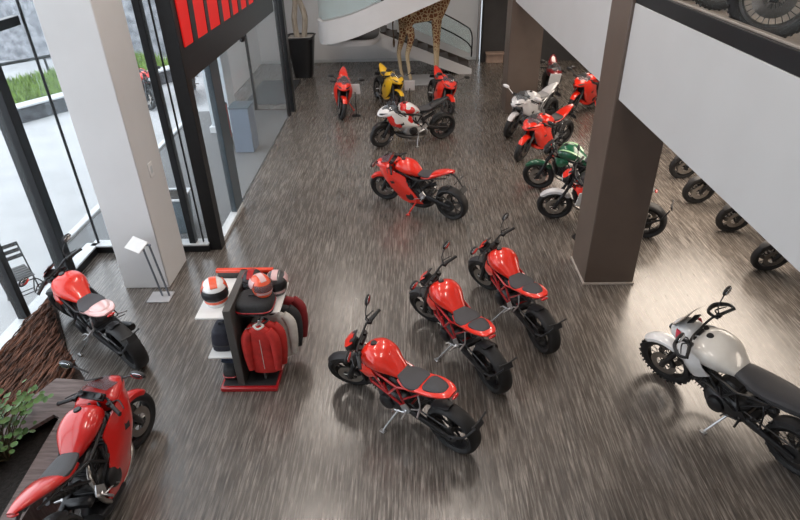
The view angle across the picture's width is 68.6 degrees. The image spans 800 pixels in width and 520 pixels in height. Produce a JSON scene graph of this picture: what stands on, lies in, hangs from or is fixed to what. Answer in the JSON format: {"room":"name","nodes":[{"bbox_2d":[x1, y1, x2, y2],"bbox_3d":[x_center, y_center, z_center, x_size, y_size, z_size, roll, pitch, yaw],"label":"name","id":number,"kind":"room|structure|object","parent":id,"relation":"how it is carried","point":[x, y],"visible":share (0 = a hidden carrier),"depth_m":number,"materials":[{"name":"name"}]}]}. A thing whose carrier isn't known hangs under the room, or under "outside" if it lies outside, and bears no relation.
{"room":"motorcycle showroom","nodes":[
{"label":"motorcycle showroom","id":0,"kind":"room"},
{"bbox_2d":[0,15,97,348],"bbox_3d":[-5.127,-0.932,4.019,0.200,7.200,8.700,-1,32,1],"label":"window","id":1,"kind":"structure","parent":0,"point":[12,129],"depth_m":7.81,"materials":[{"name":"black metal"}]},
{"bbox_2d":[15,0,210,252],"bbox_3d":[-4.117,-3.227,7.700,1.920,7.200,0.200,-1,32,1],"label":"window","id":2,"kind":"structure","parent":0,"point":[193,244],"depth_m":8.48,"materials":[{"name":"black metal"}]},
{"bbox_2d":[68,110,288,257],"bbox_3d":[-4.252,-2.050,12.775,2.550,0.120,7.500,-1,32,1],"label":"paving","id":3,"kind":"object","parent":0,"point":[269,123],"visible":0.28,"depth_m":12.62,"materials":[{"name":"grey concrete"}]},
{"bbox_2d":[169,188,193,233],"bbox_3d":[-3.844,-0.824,10.059,0.520,0.676,0.510,-1,32,1],"label":"planter box","id":4,"kind":"object","parent":3,"relation":"on","point":[173,191],"visible":0.23,"depth_m":9.91,"materials":[{"name":"stone"}]},
{"bbox_2d":[202,50,234,132],"bbox_3d":[-4.422,-6.200,12.921,0.620,6.800,0.720,-1,32,1],"label":"column porch","id":5,"kind":"structure","parent":3,"relation":"on","point":[223,62],"depth_m":14.00,"materials":[{"name":"stone"}]},
{"bbox_2d":[225,102,233,144],"bbox_3d":[-3.949,-3.055,13.326,0.128,1.000,0.300,-1,32,1],"label":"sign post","id":6,"kind":"object","parent":3,"relation":"on","point":[225,102],"visible":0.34,"depth_m":13.38,"materials":[{"name":"black metal"}]},
{"bbox_2d":[227,101,258,152],"bbox_3d":[-3.505,-2.993,13.182,0.460,1.025,0.540,-1,32,1],"label":"plinth","id":7,"kind":"object","parent":3,"relation":"on","point":[241,113],"visible":1,"depth_m":12.99,"materials":[{"name":"blue stone"}]},
{"bbox_2d":[154,0,295,249],"bbox_3d":[-3.034,-5.203,10.861,0.200,7.200,7.520,-1,32,1],"label":"door frame","id":8,"kind":"structure","parent":0,"point":[217,234],"depth_m":9.27,"materials":[{"name":"black metal"}]},
{"bbox_2d":[172,0,273,80],"bbox_3d":[-2.979,-4.996,10.237,0.130,2.140,6.100,-1,32,1],"label":"sign","id":9,"kind":"object","parent":8,"relation":"attached to","point":[209,28],"visible":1,"depth_m":9.16,"materials":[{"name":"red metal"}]},
{"bbox_2d":[227,26,260,93],"bbox_3d":[-5.058,-8.540,16.363,0.200,7.300,5.500,-1,32,1],"label":"wall","id":10,"kind":"structure","parent":0,"point":[237,56],"depth_m":18.21,"materials":[{"name":"white paint"}]},
{"bbox_2d":[244,34,257,109],"bbox_3d":[-4.029,-7.163,14.084,1.920,7.200,0.100,-1,32,1],"label":"window","id":11,"kind":"structure","parent":10,"relation":"in","point":[246,40],"depth_m":15.41,"materials":[{"name":"black metal"}]},
{"bbox_2d":[256,0,481,60],"bbox_3d":[-1.178,-10.033,18.620,7.700,7.300,0.200,-1,32,1],"label":"wall","id":12,"kind":"structure","parent":0,"point":[464,11],"depth_m":19.86,"materials":[{"name":"white paint"}]},
{"bbox_2d":[261,56,478,63],"bbox_3d":[-1.050,-6.952,20.383,7.600,0.100,0.030,-1,32,1],"label":"baseboard","id":13,"kind":"structure","parent":12,"relation":"attached to","point":[472,57],"depth_m":20.38,"materials":[{"name":"stone"}]},
{"bbox_2d":[57,59,799,519],"bbox_3d":[2.119,-0.874,10.594,14.200,0.120,23.000,-1,32,1],"label":"floor","id":14,"kind":"structure","parent":0,"point":[584,429],"depth_m":7.28,"materials":[{"name":"brown wood"}]},
{"bbox_2d":[0,297,84,417],"bbox_3d":[-4.259,1.313,6.948,1.350,0.267,3.150,-1,32,1],"label":"screen","id":15,"kind":"object","parent":14,"relation":"on","point":[34,354],"visible":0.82,"depth_m":7.03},
{"bbox_2d":[0,378,105,519],"bbox_3d":[-3.824,2.091,5.559,1.260,0.380,2.380,-1,32,1],"label":"wooden planter","id":16,"kind":"object","parent":14,"relation":"on","point":[34,452],"visible":0.55,"depth_m":5.75,"materials":[{"name":"brown wood"}]},
{"bbox_2d":[0,379,53,461],"bbox_3d":[-3.822,1.609,5.636,0.671,0.694,1.061,-1,32,1],"label":"leafy plant","id":17,"kind":"object","parent":16,"relation":"on","point":[25,401],"visible":1,"depth_m":5.65,"materials":[{"name":"green plant"}]},
{"bbox_2d":[6,360,155,519],"bbox_3d":[-2.706,1.808,5.253,0.897,1.140,2.043,-6,32,-7],"label":"motorcycle","id":18,"kind":"object","parent":14,"relation":"on","point":[96,449],"visible":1,"depth_m":5.22,"materials":[{"name":"red metal"}]},
{"bbox_2d":[7,513,18,517],"bbox_3d":[-2.889,1.904,4.374,0.096,0.032,0.039,-9,31,6],"label":"tail lamp","id":19,"kind":"object","parent":18,"relation":"on","point":[10,515],"depth_m":4.36,"materials":[{"name":"red plastic"}]},
{"bbox_2d":[59,360,88,372],"bbox_3d":[-3.156,1.032,5.668,0.283,0.163,0.076,-9,31,6],"label":"mirror","id":20,"kind":"object","parent":18,"relation":"attached to","point":[66,364],"depth_m":5.64,"materials":[{"name":"black plastic"}]},
{"bbox_2d":[124,420,129,429],"bbox_3d":[-2.573,1.522,5.509,0.013,0.120,0.120,-9,31,6],"label":"air vent","id":21,"kind":"object","parent":18,"relation":"attached to","point":[126,422],"depth_m":5.50,"materials":[{"name":"black plastic"}]},
{"bbox_2d":[123,371,145,378],"bbox_3d":[-2.494,1.077,5.475,0.292,0.117,0.117,-9,31,6],"label":"mirror","id":22,"kind":"object","parent":18,"relation":"attached to","point":[135,374],"depth_m":5.41,"materials":[{"name":"black plastic"}]},
{"bbox_2d":[130,373,142,378],"bbox_3d":[-2.439,1.076,5.424,0.135,0.072,0.012,6,33,13],"label":"mirror glass","id":23,"kind":"object","parent":18,"relation":"attached to","point":[135,375],"depth_m":5.41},
{"bbox_2d":[18,233,148,369],"bbox_3d":[-3.900,0.569,7.128,2.104,1.334,0.848,21,38,32],"label":"motorcycle","id":24,"kind":"object","parent":14,"relation":"on","point":[70,292],"visible":1,"depth_m":7.03,"materials":[{"name":"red metal"}]},
{"bbox_2d":[20,278,28,285],"bbox_3d":[-4.385,0.258,6.846,0.013,0.076,0.118,10,34,18],"label":"mirror glass","id":25,"kind":"object","parent":24,"relation":"attached to","point":[23,281],"depth_m":6.83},
{"bbox_2d":[18,277,43,286],"bbox_3d":[-4.368,0.267,6.930,0.083,0.216,0.263,22,47,33],"label":"mirror","id":26,"kind":"object","parent":24,"relation":"attached to","point":[23,281],"depth_m":6.86,"materials":[{"name":"black plastic"}]},
{"bbox_2d":[62,233,70,256],"bbox_3d":[-4.157,-0.184,7.338,0.112,0.260,0.202,22,47,33],"label":"mirror","id":27,"kind":"object","parent":24,"relation":"attached to","point":[66,237],"depth_m":7.30,"materials":[{"name":"black plastic"}]},
{"bbox_2d":[64,234,70,241],"bbox_3d":[-4.147,-0.271,7.312,0.013,0.076,0.118,10,34,18],"label":"mirror glass","id":28,"kind":"object","parent":24,"relation":"attached to","point":[67,237],"depth_m":7.30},
{"bbox_2d":[33,0,185,287],"bbox_3d":[-3.795,-2.853,7.081,0.660,7.200,0.780,-1,32,1],"label":"column","id":29,"kind":"structure","parent":14,"relation":"on","point":[89,43],"depth_m":7.49,"materials":[{"name":"paint"}]},
{"bbox_2d":[147,161,153,177],"bbox_3d":[-3.410,-1.242,8.034,0.018,0.200,0.120,-1,32,1],"label":"wall switch","id":30,"kind":"object","parent":29,"relation":"attached to","point":[150,167],"visible":1,"depth_m":8.02,"materials":[{"name":"plastic"}]},
{"bbox_2d":[124,236,174,302],"bbox_3d":[-3.499,0.143,8.145,0.432,0.970,0.305,-1,32,1],"label":"stand","id":31,"kind":"object","parent":14,"relation":"on","point":[136,245],"visible":1,"depth_m":8.16,"materials":[{"name":"grey metal"}]},
{"bbox_2d":[195,267,288,391],"bbox_3d":[-1.759,0.805,6.853,0.875,1.120,0.920,-1,32,1],"label":"rack","id":32,"kind":"object","parent":14,"relation":"on","point":[235,325],"visible":0.53,"depth_m":6.69,"materials":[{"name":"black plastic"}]},
{"bbox_2d":[200,276,228,307],"bbox_3d":[-2.053,0.335,6.488,0.300,0.293,0.345,-11,33,-16],"label":"helmet","id":33,"kind":"object","parent":32,"relation":"on","point":[214,291],"visible":0.99,"depth_m":6.39,"materials":[{"name":"white plastic"}]},
{"bbox_2d":[195,278,236,319],"bbox_3d":[-2.042,0.429,6.637,0.330,0.022,0.780,-1,32,1],"label":"shelf","id":34,"kind":"object","parent":32,"relation":"attached to","point":[205,312],"depth_m":6.40,"materials":[{"name":"white laminate"}]},
{"bbox_2d":[208,348,231,358],"bbox_3d":[-2.019,0.933,6.923,0.300,0.022,0.680,-1,32,1],"label":"shelf","id":35,"kind":"object","parent":32,"relation":"attached to","point":[214,354],"depth_m":6.66,"materials":[{"name":"white laminate"}]},
{"bbox_2d":[211,319,230,351],"bbox_3d":[-2.034,0.833,6.768,0.264,0.310,0.354,-1,32,1],"label":"bag","id":36,"kind":"object","parent":32,"relation":"on","point":[220,343],"visible":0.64,"depth_m":6.64,"materials":[{"name":"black fabric"}]},
{"bbox_2d":[223,363,236,379],"bbox_3d":[-1.974,1.208,6.999,0.214,0.150,0.514,-1,32,1],"label":"bag","id":37,"kind":"object","parent":32,"relation":"on","point":[229,373],"visible":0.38,"depth_m":6.80,"materials":[{"name":"black fabric"}]},
{"bbox_2d":[221,359,232,362],"bbox_3d":[-1.987,1.059,6.942,0.213,0.153,0.310,-1,32,1],"label":"trousers","id":38,"kind":"object","parent":37,"relation":"on","point":[222,360],"visible":0.06,"depth_m":6.84,"materials":[{"name":"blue fabric"}]},
{"bbox_2d":[241,268,262,289],"bbox_3d":[-1.711,0.240,6.790,0.268,0.261,0.308,-1,32,1],"label":"helmet","id":39,"kind":"object","parent":32,"relation":"on","point":[249,273],"visible":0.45,"depth_m":6.70,"materials":[{"name":"black plastic"}]},
{"bbox_2d":[235,289,275,316],"bbox_3d":[-1.614,0.450,6.526,0.434,0.177,0.394,-1,32,1],"label":"bag","id":40,"kind":"object","parent":32,"relation":"on","point":[248,304],"visible":0.75,"depth_m":6.40,"materials":[{"name":"black fabric"}]},
{"bbox_2d":[248,273,272,297],"bbox_3d":[-1.533,0.265,6.476,0.241,0.235,0.277,-24,38,-32],"label":"helmet","id":41,"kind":"object","parent":40,"relation":"on","point":[260,284],"visible":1,"depth_m":6.41,"materials":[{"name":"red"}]},
{"bbox_2d":[241,320,281,372],"bbox_3d":[-1.546,0.973,6.553,0.442,0.730,0.122,-1,32,1],"label":"jacket","id":42,"kind":"object","parent":32,"relation":"hanging from","point":[260,344],"visible":1,"depth_m":6.52,"materials":[{"name":"red fabric"}]},
{"bbox_2d":[247,316,287,364],"bbox_3d":[-1.514,0.920,6.638,0.472,0.730,0.122,-2,32,-1],"label":"jacket","id":43,"kind":"object","parent":32,"relation":"hanging from","point":[276,326],"visible":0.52,"depth_m":6.54,"materials":[{"name":"red fabric"}]},
{"bbox_2d":[251,311,297,355],"bbox_3d":[-1.452,0.830,6.781,0.537,0.730,0.123,-4,32,-4],"label":"jacket","id":44,"kind":"object","parent":32,"relation":"hanging from","point":[285,319],"visible":0.33,"depth_m":6.71,"materials":[{"name":"white fabric"}]},
{"bbox_2d":[267,269,288,296],"bbox_3d":[-1.431,0.247,6.767,0.268,0.261,0.308,-1,32,1],"label":"helmet","id":45,"kind":"object","parent":32,"relation":"on","point":[279,279],"visible":0.68,"depth_m":6.69,"materials":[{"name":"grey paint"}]},
{"bbox_2d":[272,282,288,312],"bbox_3d":[-1.589,0.430,6.749,0.520,0.022,0.600,-1,32,1],"label":"shelf","id":46,"kind":"object","parent":32,"relation":"attached to","point":[279,301],"depth_m":6.63,"materials":[{"name":"white laminate"}]},
{"bbox_2d":[276,298,302,345],"bbox_3d":[-1.421,0.758,6.877,0.552,0.730,0.123,-4,32,-4],"label":"jacket","id":47,"kind":"object","parent":32,"relation":"hanging from","point":[290,309],"visible":0.15,"depth_m":6.80,"materials":[{"name":"black fabric"}]},
{"bbox_2d":[283,295,307,336],"bbox_3d":[-1.389,0.670,6.999,0.572,0.730,0.123,-4,32,-5],"label":"jacket","id":48,"kind":"object","parent":32,"relation":"hanging from","point":[294,301],"visible":0.23,"depth_m":6.91,"materials":[{"name":"red fabric"}]},
{"bbox_2d":[247,80,300,104],"bbox_3d":[-3.740,-5.003,17.409,1.200,0.020,2.500,-1,32,1],"label":"door mat","id":49,"kind":"object","parent":14,"relation":"on","point":[268,91],"visible":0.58,"depth_m":17.29,"materials":[{"name":"grey carpet"}]},
{"bbox_2d":[288,0,315,77],"bbox_3d":[-3.169,-7.889,17.802,2.007,4.619,1.559,-1,32,1],"label":"potted tree","id":50,"kind":"object","parent":14,"relation":"on","point":[301,45],"visible":0.92,"depth_m":18.18,"materials":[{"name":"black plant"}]},
{"bbox_2d":[328,67,364,119],"bbox_3d":[-1.566,-4.493,15.407,0.932,1.162,1.968,-12,33,-17],"label":"motorcycle","id":51,"kind":"object","parent":14,"relation":"on","point":[342,91],"visible":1,"depth_m":14.86,"materials":[{"name":"metal"}]},
{"bbox_2d":[351,84,360,116],"bbox_3d":[-1.147,-4.130,15.092,0.270,0.851,0.240,-1,32,1],"label":"card stand","id":52,"kind":"object","parent":14,"relation":"on","point":[355,87],"visible":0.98,"depth_m":14.99,"materials":[{"name":"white metal"}]},
{"bbox_2d":[373,63,414,105],"bbox_3d":[-0.179,-4.803,15.882,0.874,1.129,1.956,-11,33,-16],"label":"motorcycle","id":53,"kind":"object","parent":14,"relation":"on","point":[389,87],"visible":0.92,"depth_m":15.46,"materials":[{"name":"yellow metal"}]},
{"bbox_2d":[317,0,480,73],"bbox_3d":[0.205,-7.588,16.958,5.234,4.766,3.933,-1,32,1],"label":"staircase","id":54,"kind":"structure","parent":14,"relation":"on","point":[366,27],"depth_m":16.79,"materials":[{"name":"white paint"}]},
{"bbox_2d":[328,294,486,453],"bbox_3d":[-0.056,1.216,5.964,1.997,1.282,0.787,21,38,31],"label":"motorcycle","id":55,"kind":"object","parent":14,"relation":"on","point":[404,388],"visible":1,"depth_m":5.88,"materials":[{"name":"red metal"}]},
{"bbox_2d":[344,350,357,362],"bbox_3d":[-0.478,0.947,5.777,0.097,0.198,0.251,23,47,34],"label":"front fender","id":56,"kind":"object","parent":55,"relation":"attached to","point":[348,354],"depth_m":5.71,"materials":[{"name":"black plastic"}]},
{"bbox_2d":[364,294,368,320],"bbox_3d":[-0.342,0.500,6.168,0.054,0.265,0.179,-1,32,1],"label":"mirror","id":57,"kind":"object","parent":55,"relation":"attached to","point":[366,301],"depth_m":6.12,"materials":[{"name":"black plastic"}]},
{"bbox_2d":[404,80,414,101],"bbox_3d":[0.259,-4.381,15.506,0.270,0.781,0.240,-1,32,1],"label":"card stand","id":58,"kind":"object","parent":14,"relation":"on","point":[409,85],"visible":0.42,"depth_m":15.35,"materials":[{"name":"white metal"}]},
{"bbox_2d":[370,92,455,146],"bbox_3d":[0.271,-3.225,13.241,2.030,1.194,0.961,-21,37,-29],"label":"motorcycle","id":59,"kind":"object","parent":14,"relation":"on","point":[405,117],"visible":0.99,"depth_m":13.11,"materials":[{"name":"white metal"}]},
{"bbox_2d":[403,74,433,85],"bbox_3d":[0.620,-5.569,18.117,1.750,0.050,1.150,-1,32,1],"label":"plinth","id":60,"kind":"object","parent":14,"relation":"on","point":[420,79],"visible":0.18,"depth_m":18.09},
{"bbox_2d":[370,136,468,219],"bbox_3d":[0.316,-1.427,10.351,1.968,1.162,0.932,9,33,17],"label":"motorcycle","id":61,"kind":"object","parent":14,"relation":"on","point":[405,176],"visible":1,"depth_m":10.21,"materials":[{"name":"red metal"}]},
{"bbox_2d":[392,0,449,79],"bbox_3d":[0.961,-7.467,17.006,2.431,4.320,0.738,-1,32,1],"label":"giraffe","id":62,"kind":"object","parent":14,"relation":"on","point":[435,12],"visible":0.84,"depth_m":17.17,"materials":[{"name":"brown fabric"}]},
{"bbox_2d":[427,65,469,114],"bbox_3d":[1.032,-4.501,15.310,0.932,1.162,1.968,-16,35,-23],"label":"motorcycle","id":63,"kind":"object","parent":14,"relation":"on","point":[443,85],"visible":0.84,"depth_m":14.85,"materials":[{"name":"metal"}]},
{"bbox_2d":[409,240,516,393],"bbox_3d":[0.589,0.657,6.844,0.785,1.282,1.996,-17,35,-23],"label":"motorcycle","id":64,"kind":"object","parent":14,"relation":"on","point":[444,303],"visible":1,"depth_m":6.75,"materials":[{"name":"metal"}]},
{"bbox_2d":[410,280,425,289],"bbox_3d":[0.209,0.301,6.796,0.251,0.198,0.097,-24,37,-18],"label":"mirror","id":65,"kind":"object","parent":64,"relation":"attached to","point":[413,285],"depth_m":6.73,"materials":[{"name":"black plastic"}]},
{"bbox_2d":[441,240,448,262],"bbox_3d":[0.548,-0.100,7.105,0.054,0.265,0.179,11,34,19],"label":"mirror","id":66,"kind":"object","parent":64,"relation":"attached to","point":[446,243],"depth_m":7.07,"materials":[{"name":"black plastic"}]},
{"bbox_2d":[485,51,503,62],"bbox_3d":[3.189,-6.808,19.726,0.620,0.355,0.300,-1,32,1],"label":"bench","id":67,"kind":"object","parent":14,"relation":"on","point":[491,56],"visible":0.88,"depth_m":19.71,"materials":[{"name":"brown wood"}]},
{"bbox_2d":[468,212,565,353],"bbox_3d":[1.346,0.272,7.436,0.785,1.282,1.996,-13,33,-18],"label":"motorcycle","id":68,"kind":"object","parent":14,"relation":"on","point":[517,292],"visible":1,"depth_m":7.34,"materials":[{"name":"metal"}]},
{"bbox_2d":[470,246,484,254],"bbox_3d":[0.983,-0.104,7.421,0.251,0.198,0.097,-20,35,-14],"label":"mirror","id":69,"kind":"object","parent":68,"relation":"attached to","point":[474,249],"depth_m":7.36,"materials":[{"name":"black plastic"}]},
{"bbox_2d":[500,212,508,232],"bbox_3d":[1.378,-0.484,7.687,0.178,0.252,0.120,-20,35,-14],"label":"mirror","id":70,"kind":"object","parent":68,"relation":"attached to","point":[506,215],"depth_m":7.66,"materials":[{"name":"black plastic"}]},
{"bbox_2d":[503,82,562,137],"bbox_3d":[3.087,-3.652,13.810,0.961,1.198,2.029,17,36,27],"label":"motorcycle","id":71,"kind":"object","parent":14,"relation":"on","point":[529,101],"visible":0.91,"depth_m":13.44,"materials":[{"name":"white metal"}]},
{"bbox_2d":[514,104,578,160],"bbox_3d":[3.089,-2.834,12.551,0.903,1.126,1.907,19,37,29],"label":"motorcycle","id":72,"kind":"object","parent":14,"relation":"on","point":[540,129],"visible":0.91,"depth_m":12.27,"materials":[{"name":"metal"}]},
{"bbox_2d":[548,74,561,106],"bbox_3d":[3.825,-4.135,14.669,0.270,1.081,0.240,-1,32,1],"label":"card stand","id":73,"kind":"object","parent":14,"relation":"on","point":[553,78],"visible":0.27,"depth_m":14.42,"materials":[{"name":"white metal"}]},
{"bbox_2d":[523,120,587,198],"bbox_3d":[3.265,-1.728,10.568,2.061,1.315,0.867,7,33,14],"label":"motorcycle","id":74,"kind":"object","parent":14,"relation":"on","point":[568,152],"visible":0.48,"depth_m":10.68,"materials":[{"name":"green metal"}]},
{"bbox_2d":[539,54,575,99],"bbox_3d":[4.261,-4.993,15.949,0.983,1.175,2.062,9,33,16],"label":"motorcycle","id":75,"kind":"object","parent":14,"relation":"on","point":[552,67],"visible":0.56,"depth_m":15.45,"materials":[{"name":"metal"}]},
{"bbox_2d":[572,193,581,239],"bbox_3d":[2.935,-0.731,9.402,0.270,0.851,0.240,-1,32,1],"label":"card stand","id":76,"kind":"object","parent":14,"relation":"on","point":[578,202],"visible":0.27,"depth_m":9.30,"materials":[{"name":"white metal"}]},
{"bbox_2d":[567,67,598,114],"bbox_3d":[4.885,-4.489,15.126,0.932,1.162,1.968,17,36,27],"label":"motorcycle","id":77,"kind":"object","parent":14,"relation":"on","point":[585,92],"visible":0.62,"depth_m":14.70,"materials":[{"name":"metal"}]},
{"bbox_2d":[537,144,673,237],"bbox_3d":[3.255,-1.029,9.427,2.110,1.322,0.857,14,35,24],"label":"motorcycle","id":78,"kind":"object","parent":14,"relation":"on","point":[560,195],"visible":0.56,"depth_m":9.59,"materials":[{"name":"black metal"}]},
{"bbox_2d":[669,155,694,177],"bbox_3d":[6.214,-2.067,11.052,1.957,1.254,0.825,-5,32,-5],"label":"motorcycle","id":79,"kind":"object","parent":14,"relation":"on","point":[675,162],"visible":0.13,"depth_m":11.35,"materials":[{"name":"rubber"}]},
{"bbox_2d":[682,175,714,202],"bbox_3d":[6.021,-1.488,10.119,1.957,1.254,0.825,-5,32,-5],"label":"motorcycle","id":80,"kind":"object","parent":14,"relation":"on","point":[696,181],"visible":0.25,"depth_m":10.38,"materials":[{"name":"rubber"}]},
{"bbox_2d":[639,286,799,475],"bbox_3d":[3.350,1.151,5.806,2.097,1.417,0.926,24,40,35],"label":"motorcycle","id":81,"kind":"object","parent":14,"relation":"on","point":[747,392],"visible":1,"depth_m":5.76,"materials":[{"name":"grey metal"}]},
{"bbox_2d":[675,332,690,342],"bbox_3d":[2.743,0.784,5.684,0.245,0.249,0.046,-27,39,-18],"label":"mirror","id":82,"kind":"object","parent":81,"relation":"on","point":[681,336],"depth_m":5.60,"materials":[{"name":"black plastic"}]},
{"bbox_2d":[717,286,730,313],"bbox_3d":[3.287,0.402,5.952,0.048,0.293,0.181,25,40,36],"label":"mirror","id":83,"kind":"object","parent":81,"relation":"attached to","point":[727,290],"depth_m":5.96,"materials":[{"name":"black plastic"}]},
{"bbox_2d":[715,204,747,231],"bbox_3d":[6.129,-0.933,9.214,1.957,1.254,0.825,-5,32,-5],"label":"motorcycle","id":84,"kind":"object","parent":14,"relation":"on","point":[723,214],"visible":0.22,"depth_m":9.50,"materials":[{"name":"rubber"}]},
{"bbox_2d":[750,241,787,270],"bbox_3d":[6.095,-0.308,8.202,1.957,1.254,0.825,-5,32,-5],"label":"motorcycle","id":85,"kind":"object","parent":14,"relation":"on","point":[765,248],"visible":0.57,"depth_m":8.47,"materials":[{"name":"black rubber"}]},
{"bbox_2d":[501,0,543,113],"bbox_3d":[3.029,-7.058,13.612,0.790,7.200,0.750,-1,32,1],"label":"column","id":86,"kind":"structure","parent":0,"point":[524,34],"depth_m":14.44,"materials":[{"name":"brown paint"}]},
{"bbox_2d":[480,0,576,61],"bbox_3d":[6.016,-9.942,18.166,6.700,7.300,0.300,-1,32,1],"label":"wall","id":87,"kind":"structure","parent":0,"point":[494,12],"depth_m":19.56,"materials":[{"name":"grey paint"}]},
{"bbox_2d":[572,0,691,282],"bbox_3d":[2.923,-2.898,6.867,0.698,7.200,0.720,-1,32,1],"label":"column","id":88,"kind":"structure","parent":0,"point":[624,155],"depth_m":7.67,"materials":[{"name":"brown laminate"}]},
{"bbox_2d":[571,256,633,284],"bbox_3d":[3.003,0.149,8.745,0.728,0.040,0.750,-1,32,1],"label":"trim","id":89,"kind":"structure","parent":88,"relation":"attached to","point":[576,268],"depth_m":8.43,"materials":[{"name":"metal"}]},
{"bbox_2d":[516,0,799,271],"bbox_3d":[5.894,-3.717,8.789,6.500,1.075,22.900,-1,32,1],"label":"balcony wall","id":90,"kind":"structure","parent":0,"point":[731,115],"depth_m":4.86,"materials":[{"name":"white paint"}]},
{"bbox_2d":[636,0,799,76],"bbox_3d":[2.701,-4.197,8.537,0.130,0.145,22.900,-1,32,1],"label":"trim","id":91,"kind":"structure","parent":90,"relation":"attached to","point":[785,57],"depth_m":4.54,"materials":[{"name":"black metal"}]},
{"bbox_2d":[672,0,799,49],"bbox_3d":[2.679,-4.268,8.493,0.050,0.020,22.900,-1,32,1],"label":"trim","id":92,"kind":"structure","parent":90,"relation":"attached to","point":[719,16],"depth_m":4.45,"materials":[{"name":"grey metal"}]},
{"bbox_2d":[686,0,799,43],"bbox_3d":[5.952,-4.182,8.502,6.350,0.012,22.800,-1,32,1],"label":"floor","id":93,"kind":"structure","parent":0,"point":[796,37],"depth_m":5.61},
{"bbox_2d":[692,0,727,10],"bbox_3d":[3.827,-2.913,5.171,2.211,1.431,0.951,9,33,16],"label":"motorcycle","id":94,"kind":"object","parent":93,"relation":"on","point":[718,5],"visible":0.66,"depth_m":5.89,"materials":[{"name":"metal"}]},
{"bbox_2d":[726,0,799,37],"bbox_3d":[3.560,-2.149,3.942,2.211,1.431,0.951,9,33,16],"label":"motorcycle","id":95,"kind":"object","parent":93,"relation":"on","point":[737,11],"visible":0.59,"depth_m":4.57,"materials":[{"name":"rubber"}]},
{"label":"outside","id":96,"kind":"structure","parent":0,"visible":0},
{"bbox_2d":[0,10,481,334],"bbox_3d":[-15.744,-1.860,13.166,60.000,0.080,60.000,-1,32,1],"label":"pavement","id":97,"kind":"structure","parent":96,"point":[18,223],"depth_m":12.33,"materials":[{"name":"concrete"}]},
{"bbox_2d":[0,241,39,306],"bbox_3d":[-5.529,0.239,8.440,0.436,0.862,0.422,25,41,36],"label":"folding chair","id":98,"kind":"object","parent":97,"relation":"on","point":[20,271],"visible":0.66,"depth_m":8.45,"materials":[{"name":"black metal"}]},
{"bbox_2d":[0,0,166,60],"bbox_3d":[-11.855,-9.293,21.689,13.000,3.600,0.500,-1,32,1],"label":"stone wall","id":99,"kind":"structure","parent":97,"relation":"on","point":[14,42],"depth_m":21.90,"materials":[{"name":"grey stone"}]},
{"bbox_2d":[6,50,168,103],"bbox_3d":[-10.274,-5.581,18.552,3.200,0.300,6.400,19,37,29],"label":"bank","id":100,"kind":"object","parent":97,"relation":"on","point":[142,55],"depth_m":17.66,"materials":[{"name":"plant"}]},
{"bbox_2d":[0,54,50,71],"bbox_3d":[-11.781,-5.793,18.383,0.075,0.945,4.600,24,40,35],"label":"metal railing","id":101,"kind":"object","parent":100,"relation":"on","point":[43,57],"visible":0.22,"depth_m":18.29,"materials":[{"name":"black metal"}]},
{"bbox_2d":[15,65,172,123],"bbox_3d":[-8.787,-5.103,17.651,0.420,0.465,6.400,19,37,29],"label":"kerb","id":102,"kind":"object","parent":97,"relation":"on","point":[38,108],"visible":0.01,"depth_m":16.15,"materials":[{"name":"concrete"}]},
{"bbox_2d":[48,111,198,257],"bbox_3d":[-5.612,-2.050,12.794,0.140,0.170,7.600,-1,32,1],"label":"kerb","id":103,"kind":"object","parent":97,"relation":"on","point":[95,211],"visible":0.18,"depth_m":10.55,"materials":[{"name":"stone"}]},
{"bbox_2d":[137,64,160,109],"bbox_3d":[-7.268,-5.178,16.897,0.785,1.282,1.996,-17,35,-24],"label":"motorcycle","id":104,"kind":"object","parent":97,"relation":"on","point":[144,75],"visible":0.54,"depth_m":16.41,"materials":[{"name":"metal"}]},
{"bbox_2d":[192,76,201,96],"bbox_3d":[-6.255,-5.402,17.244,0.825,1.254,1.957,-18,35,-24],"label":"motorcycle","id":105,"kind":"object","parent":97,"relation":"on","point":[193,79],"visible":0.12,"depth_m":17.32,"materials":[{"name":"metal"}]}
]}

